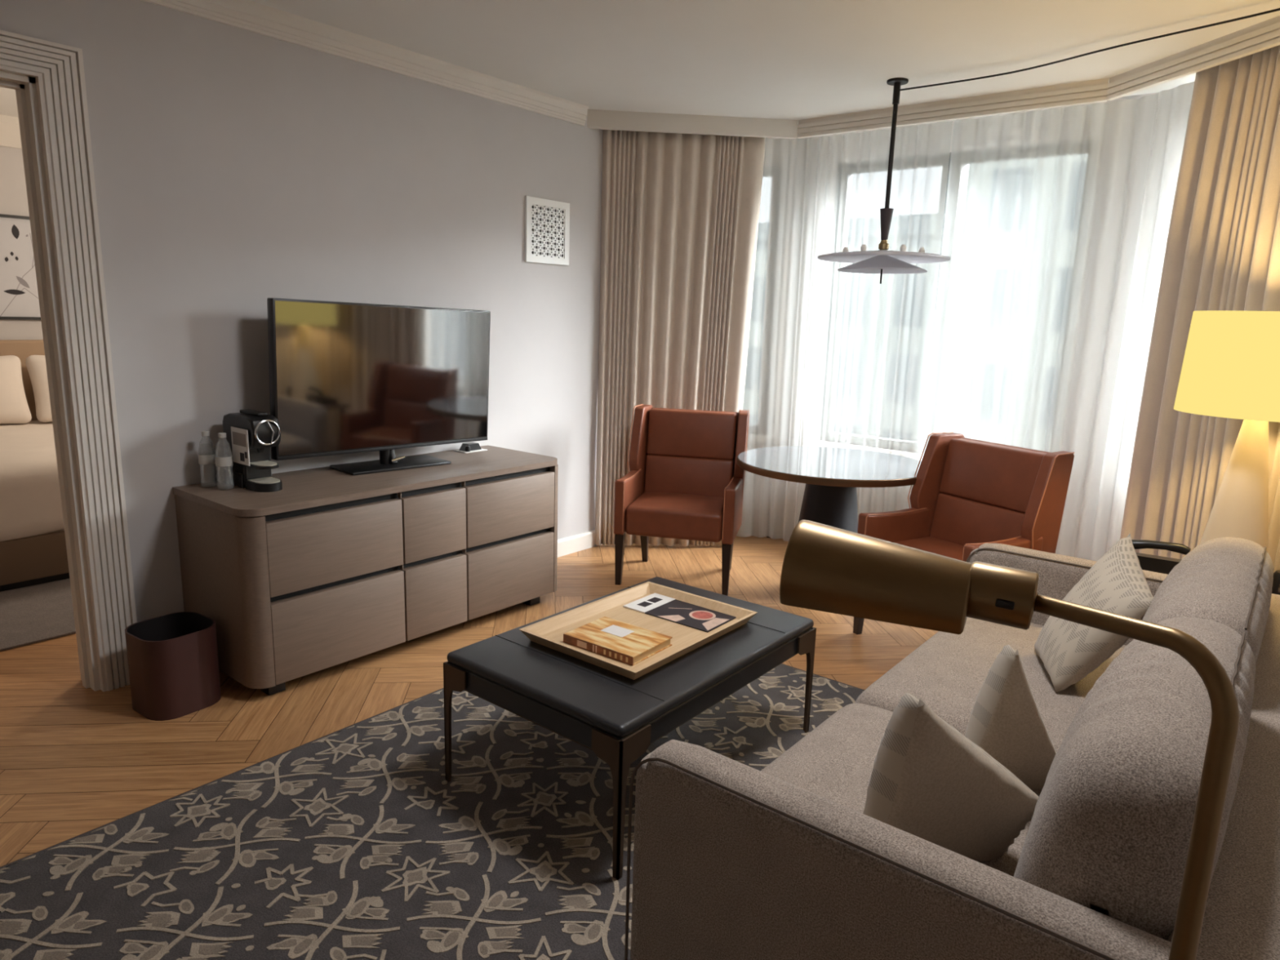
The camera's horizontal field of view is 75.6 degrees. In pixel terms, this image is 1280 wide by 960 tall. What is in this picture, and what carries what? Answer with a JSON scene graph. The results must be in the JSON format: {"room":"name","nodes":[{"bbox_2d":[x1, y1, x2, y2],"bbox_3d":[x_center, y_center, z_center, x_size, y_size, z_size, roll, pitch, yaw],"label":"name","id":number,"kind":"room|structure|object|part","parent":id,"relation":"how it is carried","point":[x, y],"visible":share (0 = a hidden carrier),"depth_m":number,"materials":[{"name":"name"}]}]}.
{"room":"hotel room","nodes":[
{"label":"hotel room","id":0,"kind":"room"},
{"bbox_2d":[0,146,43,339],"bbox_3d":[-4.487,-1.129,5.832,0.150,2.703,7.000,11,14,38],"label":"wall","id":1,"kind":"structure","parent":0,"point":[13,191],"depth_m":5.72,"materials":[{"name":"paint"}]},
{"bbox_2d":[0,114,22,149],"bbox_3d":[-4.625,-2.283,5.155,0.130,0.183,5.900,11,14,38],"label":"trim","id":2,"kind":"structure","parent":1,"relation":"attached to","point":[10,133],"depth_m":5.57,"materials":[{"name":"paint"}]},
{"bbox_2d":[0,213,40,319],"bbox_3d":[-4.563,-1.438,5.514,0.028,0.710,1.500,11,14,38],"label":"framed artwork","id":3,"kind":"object","parent":1,"relation":"attached to","point":[19,294],"visible":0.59,"depth_m":5.77,"materials":[{"name":"black"}]},
{"bbox_2d":[0,0,602,622],"bbox_3d":[-1.948,-0.546,3.297,0.130,2.703,6.150,11,14,38],"label":"wall","id":4,"kind":"structure","parent":0,"point":[236,169],"depth_m":3.55,"materials":[{"name":"paint"}]},
{"bbox_2d":[0,30,137,691],"bbox_3d":[-2.448,-0.277,2.710,0.190,2.377,1.226,11,14,38],"label":"door frame","id":5,"kind":"structure","parent":4,"relation":"in","point":[47,78],"depth_m":3.03,"materials":[{"name":"paint"}]},
{"bbox_2d":[141,0,589,125],"bbox_3d":[-2.045,-1.765,2.738,0.050,0.100,5.500,11,14,38],"label":"trim","id":6,"kind":"structure","parent":4,"relation":"attached to","point":[246,15],"depth_m":3.73,"materials":[{"name":"paint"}]},
{"bbox_2d":[524,195,569,265],"bbox_3d":[-0.533,-1.433,4.763,0.015,0.355,0.346,11,14,38],"label":"air vent","id":7,"kind":"object","parent":4,"relation":"in","point":[547,222],"visible":1,"depth_m":4.75,"materials":[{"name":"white"}]},
{"bbox_2d":[531,204,564,258],"bbox_3d":[-0.533,-1.433,4.763,0.007,0.279,0.270,11,14,38],"label":"grille","id":8,"kind":"object","parent":7,"relation":"attached to","point":[548,220],"depth_m":4.76,"materials":[{"name":"white"}]},
{"bbox_2d":[557,529,602,557],"bbox_3d":[-1.042,0.546,4.586,0.018,0.110,3.190,11,14,38],"label":"baseboard","id":9,"kind":"structure","parent":4,"relation":"attached to","point":[573,544],"depth_m":5.34,"materials":[{"name":"paint"}]},
{"bbox_2d":[586,109,798,138],"bbox_3d":[0.319,-2.138,4.957,1.273,0.102,0.030,1,11,-5],"label":"trim","id":10,"kind":"structure","parent":4,"relation":"attached to","point":[596,119],"depth_m":4.94,"materials":[{"name":"paint"}]},
{"bbox_2d":[0,535,938,866],"bbox_3d":[-1.395,0.818,3.605,8.250,0.060,7.050,11,14,38],"label":"floor","id":11,"kind":"structure","parent":0,"point":[75,759],"depth_m":3.20,"materials":[{"name":"brown wood"}]},
{"bbox_2d":[0,339,69,591],"bbox_3d":[-3.662,-0.237,5.279,2.060,1.220,2.150,11,14,38],"label":"bed","id":12,"kind":"object","parent":11,"relation":"on","point":[33,550],"visible":0.15,"depth_m":4.37,"materials":[{"name":"brown fabric"}]},
{"bbox_2d":[0,355,31,424],"bbox_3d":[-4.448,-0.575,5.401,0.258,0.464,0.703,10,14,37],"label":"bed pillow","id":13,"kind":"object","parent":12,"relation":"on","point":[14,406],"visible":1,"depth_m":5.55,"materials":[{"name":"white fabric"}]},
{"bbox_3d":[-4.435,-0.382,5.888,0.070,1.220,2.150,11,14,38],"label":"headboard","id":14,"kind":"part","parent":12,"relation":"part of","materials":[{"name":"beige fabric"}]},
{"bbox_2d":[0,420,64,542],"bbox_3d":[-3.643,-0.090,5.289,2.000,0.430,1.990,11,14,38],"label":"duvet","id":15,"kind":"object","parent":12,"relation":"on","point":[31,507],"depth_m":4.35,"materials":[{"name":"white fabric"}]},
{"bbox_2d":[25,355,52,422],"bbox_3d":[-3.983,-0.675,5.968,0.263,0.462,0.703,10,14,37],"label":"bed pillow","id":16,"kind":"object","parent":12,"relation":"on","point":[36,366],"visible":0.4,"depth_m":5.69,"materials":[{"name":"white fabric"}]},
{"bbox_2d":[0,577,75,651],"bbox_3d":[-3.260,0.440,5.036,2.590,0.012,3.500,11,14,38],"label":"bedroom rug","id":17,"kind":"object","parent":11,"relation":"on","point":[37,613],"visible":0.02,"depth_m":4.00,"materials":[{"name":"grey carpet"}]},
{"bbox_2d":[124,611,221,720],"bbox_3d":[-1.787,0.707,3.163,0.268,0.310,0.268,9,14,34],"label":"waste bin","id":18,"kind":"object","parent":11,"relation":"on","point":[173,661],"visible":1,"depth_m":3.08,"materials":[{"name":"leather"}]},
{"bbox_2d":[172,444,558,695],"bbox_3d":[-1.164,0.340,3.905,0.596,0.775,1.676,11,14,38],"label":"credenza","id":19,"kind":"object","parent":11,"relation":"on","point":[330,567],"visible":0.97,"depth_m":3.46,"materials":[{"name":"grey wood"}]},
{"bbox_2d":[198,431,217,487],"bbox_3d":[-1.772,-0.086,3.377,0.063,0.230,0.063,-5,13,-29],"label":"water bottle","id":20,"kind":"object","parent":19,"relation":"on","point":[203,458],"visible":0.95,"depth_m":3.35,"materials":[{"name":"plastic"}]},
{"bbox_2d":[214,432,234,489],"bbox_3d":[-1.687,-0.077,3.344,0.063,0.230,0.063,-5,13,-29],"label":"water bottle","id":21,"kind":"object","parent":19,"relation":"on","point":[221,460],"visible":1,"depth_m":3.32,"materials":[{"name":"plastic"}]},
{"bbox_3d":[-1.664,0.431,3.296,0.590,0.681,0.079,11,14,38],"label":"panel","id":22,"kind":"part","parent":19,"relation":"part of","materials":[{"name":"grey wood"}]},
{"bbox_2d":[222,408,282,492],"bbox_3d":[-1.595,-0.127,3.400,0.297,0.312,0.127,11,14,38],"label":"coffee machine","id":23,"kind":"object","parent":19,"relation":"on","point":[251,434],"visible":0.99,"depth_m":3.35,"materials":[{"name":"black plastic"}]},
{"bbox_3d":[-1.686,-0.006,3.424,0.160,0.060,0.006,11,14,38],"label":"water tank","id":24,"kind":"part","parent":23,"relation":"part of","materials":[{"name":"plastic"}]},
{"bbox_3d":[-1.587,-0.277,3.387,0.160,0.013,0.042,11,14,38],"label":"lever","id":25,"kind":"part","parent":23,"relation":"part of","materials":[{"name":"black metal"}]},
{"bbox_3d":[-1.551,-0.127,3.371,0.039,0.026,0.040,11,14,38],"label":"spout","id":26,"kind":"part","parent":23,"relation":"part of","materials":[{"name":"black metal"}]},
{"bbox_2d":[246,462,279,469],"bbox_3d":[-1.532,-0.059,3.368,0.123,0.012,0.096,11,14,38],"label":"shelf","id":27,"kind":"object","parent":23,"relation":"attached to","point":[251,465],"depth_m":3.34,"materials":[{"name":"black plastic"}]},
{"bbox_2d":[244,476,282,492],"bbox_3d":[-1.531,0.021,3.381,0.132,0.034,0.112,11,14,38],"label":"drip tray","id":28,"kind":"object","parent":23,"relation":"on","point":[259,484],"depth_m":3.35,"materials":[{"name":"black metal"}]},
{"bbox_3d":[-1.496,-0.191,3.315,0.016,0.105,0.105,11,14,38],"label":"ring handle","id":29,"kind":"part","parent":23,"relation":"part of","materials":[{"name":"silver metal"}]},
{"bbox_3d":[-1.231,0.264,3.355,0.041,0.291,0.598,11,14,38],"label":"drawer","id":30,"kind":"part","parent":19,"relation":"part of","materials":[{"name":"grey wood"}]},
{"bbox_3d":[-1.240,0.597,3.421,0.041,0.328,0.598,11,14,38],"label":"drawer","id":31,"kind":"part","parent":19,"relation":"part of","materials":[{"name":"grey wood"}]},
{"bbox_2d":[266,297,490,475],"bbox_3d":[-1.172,-0.446,3.888,0.240,0.770,1.173,13,16,44],"label":"television","id":32,"kind":"object","parent":19,"relation":"on","point":[345,377],"visible":1,"depth_m":3.79,"materials":[{"name":"black"}]},
{"bbox_3d":[-0.931,0.200,3.720,0.041,0.291,0.340,11,14,38],"label":"drawer","id":33,"kind":"part","parent":19,"relation":"part of","materials":[{"name":"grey wood"}]},
{"bbox_3d":[-0.941,0.532,3.787,0.041,0.328,0.340,11,14,38],"label":"drawer","id":34,"kind":"part","parent":19,"relation":"part of","materials":[{"name":"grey wood"}]},
{"bbox_2d":[453,441,487,453],"bbox_3d":[-0.915,-0.178,4.452,0.100,0.040,0.150,11,14,38],"label":"card stand","id":35,"kind":"object","parent":19,"relation":"on","point":[467,447],"visible":1,"depth_m":4.43,"materials":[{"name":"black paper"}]},
{"bbox_3d":[-0.920,-0.167,4.400,0.032,0.030,0.031,11,14,38],"label":"knob","id":36,"kind":"part","parent":35,"relation":"part of","materials":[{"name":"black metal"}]},
{"bbox_3d":[-0.639,0.137,4.076,0.041,0.291,0.572,11,14,38],"label":"drawer","id":37,"kind":"part","parent":19,"relation":"part of","materials":[{"name":"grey wood"}]},
{"bbox_3d":[-0.649,0.470,4.142,0.041,0.328,0.572,11,14,38],"label":"drawer","id":38,"kind":"part","parent":19,"relation":"part of","materials":[{"name":"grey wood"}]},
{"bbox_3d":[-0.660,0.216,4.520,0.590,0.681,0.054,11,14,38],"label":"panel","id":39,"kind":"part","parent":19,"relation":"part of","materials":[{"name":"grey wood"}]},
{"bbox_2d":[0,663,864,959],"bbox_3d":[-0.447,1.109,2.104,2.154,0.014,3.864,11,14,38],"label":"area rug","id":40,"kind":"object","parent":11,"relation":"on","point":[354,842],"visible":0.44,"depth_m":2.31,"materials":[{"name":"grey carpet"}]},
{"bbox_2d":[443,576,816,879],"bbox_3d":[0.004,0.740,2.842,0.740,0.445,1.098,11,14,38],"label":"coffee table","id":41,"kind":"object","parent":40,"relation":"on","point":[615,716],"visible":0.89,"depth_m":2.48,"materials":[{"name":"black leather"}]},
{"bbox_3d":[-0.549,0.778,2.667,0.105,0.407,0.125,11,14,38],"label":"leg","id":42,"kind":"part","parent":41,"relation":"part of","materials":[{"name":"brown metal"}]},
{"bbox_3d":[-0.056,0.870,2.279,0.105,0.407,0.125,11,14,38],"label":"leg","id":43,"kind":"part","parent":41,"relation":"part of","materials":[{"name":"brown metal"}]},
{"bbox_2d":[519,581,757,679],"bbox_3d":[0.010,0.498,2.818,0.495,0.039,0.685,11,14,38],"label":"serving tray","id":44,"kind":"object","parent":41,"relation":"on","point":[548,633],"visible":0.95,"depth_m":2.82,"materials":[{"name":"brown wood"}]},
{"bbox_2d":[563,616,672,666],"bbox_3d":[-0.072,0.519,2.681,0.284,0.029,0.213,10,14,36],"label":"book","id":45,"kind":"object","parent":44,"relation":"on","point":[620,641],"visible":1,"depth_m":2.65,"materials":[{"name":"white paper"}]},
{"bbox_2d":[622,592,736,632],"bbox_3d":[0.144,0.476,2.987,0.370,0.006,0.196,10,14,37],"label":"brochure","id":46,"kind":"object","parent":44,"relation":"on","point":[664,607],"visible":1,"depth_m":2.97,"materials":[{"name":"black paper"}]},
{"bbox_2d":[644,599,736,632],"bbox_3d":[0.184,0.484,2.957,0.273,0.004,0.201,11,14,38],"label":"photo","id":47,"kind":"object","parent":46,"relation":"attached to","point":[700,618],"depth_m":2.95,"materials":[{"name":"black paper"}]},
{"bbox_3d":[0.556,0.739,3.024,0.105,0.407,0.125,11,14,38],"label":"leg","id":48,"kind":"part","parent":41,"relation":"part of","materials":[{"name":"brown metal"}]},
{"bbox_2d":[613,404,749,595],"bbox_3d":[0.253,0.089,4.842,0.704,0.981,0.627,4,12,13],"label":"armchair","id":49,"kind":"object","parent":11,"relation":"on","point":[685,480],"visible":1,"depth_m":4.89,"materials":[{"name":"brown leather"}]},
{"bbox_3d":[-0.115,0.446,4.713,0.052,0.310,0.052,4,12,13],"label":"leg","id":50,"kind":"part","parent":49,"relation":"part of","materials":[{"name":"brown wood"}]},
{"bbox_3d":[-0.066,0.115,4.836,0.062,0.314,0.460,4,12,13],"label":"arm","id":51,"kind":"part","parent":49,"relation":"part of","materials":[{"name":"leather"}]},
{"bbox_3d":[0.025,0.365,5.140,0.052,0.310,0.101,4,12,13],"label":"leg","id":52,"kind":"part","parent":49,"relation":"part of","materials":[{"name":"brown wood"}]},
{"bbox_3d":[0.236,0.195,4.802,0.548,0.188,0.490,4,12,13],"label":"seat","id":53,"kind":"part","parent":49,"relation":"part of","materials":[{"name":"leather"}]},
{"bbox_2d":[644,454,733,497],"bbox_3d":[0.294,-0.010,4.989,0.530,0.260,0.127,4,12,13],"label":"cushion","id":54,"kind":"object","parent":49,"relation":"on","point":[705,475],"depth_m":4.94,"materials":[{"name":"leather"}]},
{"bbox_2d":[646,408,737,459],"bbox_3d":[0.311,-0.279,4.978,0.530,0.272,0.129,4,12,13],"label":"cushion","id":55,"kind":"object","parent":49,"relation":"on","point":[671,433],"depth_m":4.93,"materials":[{"name":"leather"}]},
{"bbox_3d":[0.476,0.490,4.580,0.052,0.310,0.052,4,12,13],"label":"leg","id":56,"kind":"part","parent":49,"relation":"part of","materials":[{"name":"brown wood"}]},
{"bbox_3d":[0.546,0.404,5.022,0.052,0.310,0.101,4,12,13],"label":"leg","id":57,"kind":"part","parent":49,"relation":"part of","materials":[{"name":"brown wood"}]},
{"bbox_3d":[0.532,0.160,4.701,0.062,0.314,0.460,4,12,13],"label":"arm","id":58,"kind":"part","parent":49,"relation":"part of","materials":[{"name":"leather"}]},
{"bbox_2d":[736,446,921,533],"bbox_3d":[1.051,0.270,4.615,1.050,0.762,1.050,11,14,38],"label":"round table","id":59,"kind":"object","parent":11,"relation":"on","point":[832,476],"visible":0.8,"depth_m":4.45,"materials":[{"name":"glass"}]},
{"bbox_2d":[624,537,1279,959],"bbox_3d":[1.099,0.677,2.193,1.125,0.917,2.200,11,14,38],"label":"sofa","id":60,"kind":"object","parent":11,"relation":"on","point":[733,860],"visible":0.88,"depth_m":1.45,"materials":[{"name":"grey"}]},
{"bbox_2d":[760,702,1042,876],"bbox_3d":[0.686,0.825,1.871,0.890,0.185,0.906,11,14,38],"label":"seat cushion","id":61,"kind":"object","parent":60,"relation":"on","point":[834,762],"depth_m":2.05,"materials":[{"name":"grey fabric"}]},
{"bbox_3d":[0.442,0.884,1.408,1.125,0.580,0.115,11,14,38],"label":"arm","id":62,"kind":"part","parent":60,"relation":"part of"},
{"bbox_2d":[862,693,1039,862],"bbox_3d":[0.612,0.576,1.653,0.377,0.419,0.196,-3,12,-22],"label":"throw pillow","id":63,"kind":"object","parent":60,"relation":"on","point":[928,781],"visible":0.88,"depth_m":1.56,"materials":[{"name":"fabric"}]},
{"bbox_2d":[855,617,1126,752],"bbox_3d":[1.304,0.693,2.624,0.890,0.185,1.046,11,14,38],"label":"seat cushion","id":64,"kind":"object","parent":60,"relation":"on","point":[948,672],"depth_m":2.56,"materials":[{"name":"grey fabric"}]},
{"bbox_2d":[964,644,1056,790],"bbox_3d":[0.865,0.549,1.926,0.218,0.401,0.165,-2,12,-20],"label":"throw pillow","id":65,"kind":"object","parent":60,"relation":"on","point":[1006,721],"visible":0.72,"depth_m":1.87,"materials":[{"name":"fabric"}]},
{"bbox_2d":[1034,533,1153,692],"bbox_3d":[1.384,0.399,2.521,0.266,0.430,0.354,6,12,19],"label":"throw pillow","id":66,"kind":"object","parent":60,"relation":"on","point":[1068,651],"visible":0.82,"depth_m":2.44,"materials":[{"name":"fabric"}]},
{"bbox_3d":[1.752,0.603,3.005,1.125,0.580,0.115,11,14,38],"label":"arm","id":67,"kind":"part","parent":60,"relation":"part of"},
{"bbox_2d":[1013,616,1256,940],"bbox_3d":[0.968,0.573,1.595,0.299,0.487,0.910,11,14,38],"label":"cushion","id":68,"kind":"object","parent":60,"relation":"on","point":[1108,833],"depth_m":1.27,"materials":[{"name":"grey fabric"}]},
{"bbox_2d":[1132,537,1273,662],"bbox_3d":[1.586,0.451,2.350,0.300,0.467,1.050,11,14,38],"label":"cushion","id":69,"kind":"object","parent":60,"relation":"on","point":[1228,581],"depth_m":2.15,"materials":[{"name":"grey fabric"}]},
{"bbox_3d":[1.451,0.809,1.928,0.215,0.580,2.200,11,14,38],"label":"frame","id":70,"kind":"part","parent":60,"relation":"part of","materials":[{"name":"grey fabric"}]},
{"bbox_2d":[853,431,1074,634],"bbox_3d":[1.490,0.318,3.880,0.627,0.981,0.704,-5,13,-29],"label":"armchair","id":71,"kind":"object","parent":11,"relation":"on","point":[966,494],"visible":0.57,"depth_m":3.91,"materials":[{"name":"brown leather"}]},
{"bbox_3d":[1.092,0.611,4.070,0.052,0.310,0.052,-5,13,-29],"label":"leg","id":72,"kind":"part","parent":71,"relation":"part of","materials":[{"name":"brown wood"}]},
{"bbox_3d":[1.264,0.301,4.107,0.460,0.314,0.062,-5,13,-29],"label":"arm","id":73,"kind":"part","parent":71,"relation":"part of","materials":[{"name":"leather"}]},
{"bbox_3d":[1.433,0.417,3.869,0.490,0.188,0.548,-5,13,-29],"label":"seat","id":74,"kind":"part","parent":71,"relation":"part of","materials":[{"name":"leather"}]},
{"bbox_2d":[929,493,1025,545],"bbox_3d":[1.637,0.238,3.949,0.127,0.260,0.530,-5,13,-29],"label":"cushion","id":75,"kind":"object","parent":71,"relation":"on","point":[957,518],"depth_m":3.95,"materials":[{"name":"leather"}]},
{"bbox_2d":[939,438,1046,513],"bbox_3d":[1.683,-0.026,3.918,0.129,0.272,0.530,-5,13,-29],"label":"cushion","id":76,"kind":"object","parent":71,"relation":"on","point":[997,477],"depth_m":3.89,"materials":[{"name":"leather"}]},
{"bbox_3d":[1.568,0.414,3.585,0.460,0.314,0.062,-5,13,-29],"label":"arm","id":77,"kind":"part","parent":71,"relation":"part of","materials":[{"name":"leather"}]},
{"bbox_2d":[779,520,1239,959],"bbox_3d":[0.349,0.724,0.898,0.571,1.288,0.270,11,14,38],"label":"reading lamp","id":78,"kind":"object","parent":11,"relation":"on","point":[826,568],"visible":1,"depth_m":0.87,"materials":[{"name":"gold metal"}]},
{"bbox_3d":[0.273,0.104,0.942,0.202,0.093,0.113,7,13,25],"label":"lamp shade","id":79,"kind":"part","parent":78,"relation":"part of","materials":[{"name":"gold metal"}]},
{"bbox_2d":[966,560,1038,630],"bbox_3d":[0.389,0.124,0.888,0.070,0.065,0.062,7,13,25],"label":"socket","id":80,"kind":"object","parent":78,"relation":"attached to","point":[1006,596],"depth_m":0.87,"materials":[{"name":"gold metal"}]},
{"bbox_3d":[0.435,0.731,0.888,0.019,1.244,0.226,-2,12,-19],"label":"stem","id":81,"kind":"part","parent":78,"relation":"part of","materials":[{"name":"gold metal"}]},
{"bbox_3d":[2.095,0.679,3.136,0.570,0.600,0.445,11,14,38],"label":"side table","id":82,"kind":"object","parent":11,"relation":"on","visible":0},
{"bbox_2d":[1131,539,1191,574],"bbox_3d":[1.988,0.289,3.196,0.233,0.135,0.180,9,13,32],"label":"telephone","id":83,"kind":"object","parent":82,"relation":"on","point":[1159,564],"visible":0.43,"depth_m":3.12,"materials":[{"name":"black plastic"}]},
{"bbox_2d":[1173,311,1279,552],"bbox_3d":[2.192,-0.095,2.962,0.504,0.992,0.504,11,14,38],"label":"table lamp","id":84,"kind":"object","parent":82,"relation":"on","point":[1231,365],"visible":0.8,"depth_m":2.85,"materials":[{"name":"beige fabric"}]},
{"bbox_3d":[2.201,-0.407,2.900,0.504,0.356,0.504,11,14,38],"label":"lamp shade","id":85,"kind":"part","parent":84,"relation":"part of","materials":[{"name":"yellow fabric"}]},
{"bbox_2d":[1271,569,1279,595],"bbox_3d":[2.283,0.374,2.917,0.080,0.095,0.082,11,14,38],"label":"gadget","id":86,"kind":"object","parent":82,"relation":"on","point":[1276,582],"visible":0.71,"depth_m":2.91,"materials":[{"name":"black plastic"}]},
{"bbox_2d":[0,0,1279,134],"bbox_3d":[-1.314,-1.909,3.059,8.250,0.100,7.050,11,14,38],"label":"ceiling","id":87,"kind":"structure","parent":0,"point":[789,60],"depth_m":3.60,"materials":[{"name":"paint"}]},
{"bbox_2d":[595,129,765,546],"bbox_3d":[0.240,-0.863,5.270,1.006,2.648,0.089,0,11,-6],"label":"drape","id":88,"kind":"object","parent":87,"relation":"hanging from","point":[680,211],"visible":0.72,"depth_m":5.18,"materials":[{"name":"beige fabric"}]},
{"bbox_2d":[736,121,952,541],"bbox_3d":[0.976,-0.857,5.383,1.748,2.641,0.372,5,12,18],"label":"sheer curtain","id":89,"kind":"object","parent":87,"relation":"hanging from","point":[835,358],"visible":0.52,"depth_m":5.26,"materials":[{"name":"white fabric"}]},
{"bbox_2d":[796,78,1109,138],"bbox_3d":[1.613,-2.008,4.498,1.670,0.100,0.030,11,14,38],"label":"trim","id":90,"kind":"structure","parent":87,"relation":"attached to","point":[1094,91],"depth_m":4.39,"materials":[{"name":"paint"}]},
{"bbox_2d":[817,8,1279,284],"bbox_3d":[1.899,-1.382,3.671,2.334,0.988,0.664,11,15,40],"label":"pendant lamp","id":91,"kind":"object","parent":87,"relation":"hanging from","point":[883,261],"visible":1,"depth_m":4.16,"materials":[{"name":"black metal"}]},
{"bbox_3d":[1.077,-1.201,4.321,0.032,0.038,0.032,11,14,38],"label":"bulb","id":92,"kind":"part","parent":91,"relation":"part of","materials":[{"name":"white glass"}]},
{"bbox_3d":[1.123,-1.164,4.140,0.032,0.038,0.032,11,14,38],"label":"bulb","id":93,"kind":"part","parent":91,"relation":"part of","materials":[{"name":"white glass"}]},
{"bbox_3d":[1.258,-1.126,4.282,0.452,0.084,0.452,11,14,38],"label":"lamp shade","id":94,"kind":"part","parent":91,"relation":"part of","materials":[{"name":"white metal"}]},
{"bbox_3d":[1.275,-1.681,4.171,0.034,0.613,0.034,11,14,38],"label":"rod","id":95,"kind":"part","parent":91,"relation":"part of","materials":[{"name":"black metal"}]},
{"bbox_3d":[1.306,-1.148,4.090,0.032,0.038,0.032,11,14,38],"label":"bulb","id":96,"kind":"part","parent":91,"relation":"part of","materials":[{"name":"white glass"}]},
{"bbox_3d":[1.443,-1.170,4.220,0.032,0.038,0.032,11,14,38],"label":"bulb","id":97,"kind":"part","parent":91,"relation":"part of","materials":[{"name":"white glass"}]},
{"bbox_2d":[920,82,1194,561],"bbox_3d":[2.335,-0.593,4.266,0.350,2.641,1.823,-5,13,-30],"label":"sheer curtain","id":98,"kind":"object","parent":87,"relation":"hanging from","point":[1057,220],"visible":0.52,"depth_m":4.46,"materials":[{"name":"white fabric"}]},
{"bbox_2d":[1106,15,1279,100],"bbox_3d":[2.490,-1.651,2.844,0.030,0.100,2.360,-1,12,-11],"label":"trim","id":99,"kind":"structure","parent":87,"relation":"attached to","point":[1264,35],"depth_m":3.47,"materials":[{"name":"paint"}]},
{"bbox_2d":[1120,44,1279,572],"bbox_3d":[2.523,-0.353,3.063,0.116,2.648,1.638,-1,12,-11],"label":"drape","id":100,"kind":"object","parent":87,"relation":"hanging from","point":[1222,253],"visible":0.48,"depth_m":3.50,"materials":[{"name":"beige fabric"}]},
{"bbox_2d":[768,137,801,139],"bbox_3d":[0.503,-0.952,5.692,1.032,2.703,0.140,0,11,-6],"label":"wall","id":101,"kind":"structure","parent":0,"point":[769,138],"depth_m":5.40,"materials":[{"name":"paint"}]},
{"bbox_2d":[801,92,1159,152],"bbox_3d":[1.854,-0.796,5.114,2.025,2.703,0.140,11,14,38],"label":"wall","id":102,"kind":"structure","parent":0,"point":[1136,96],"depth_m":4.70,"materials":[{"name":"paint"}]},
{"bbox_2d":[920,152,951,460],"bbox_3d":[1.851,-1.031,5.042,1.560,1.830,0.190,11,14,38],"label":"window","id":103,"kind":"structure","parent":102,"relation":"in","point":[949,153],"depth_m":4.95,"materials":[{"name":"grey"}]}
]}

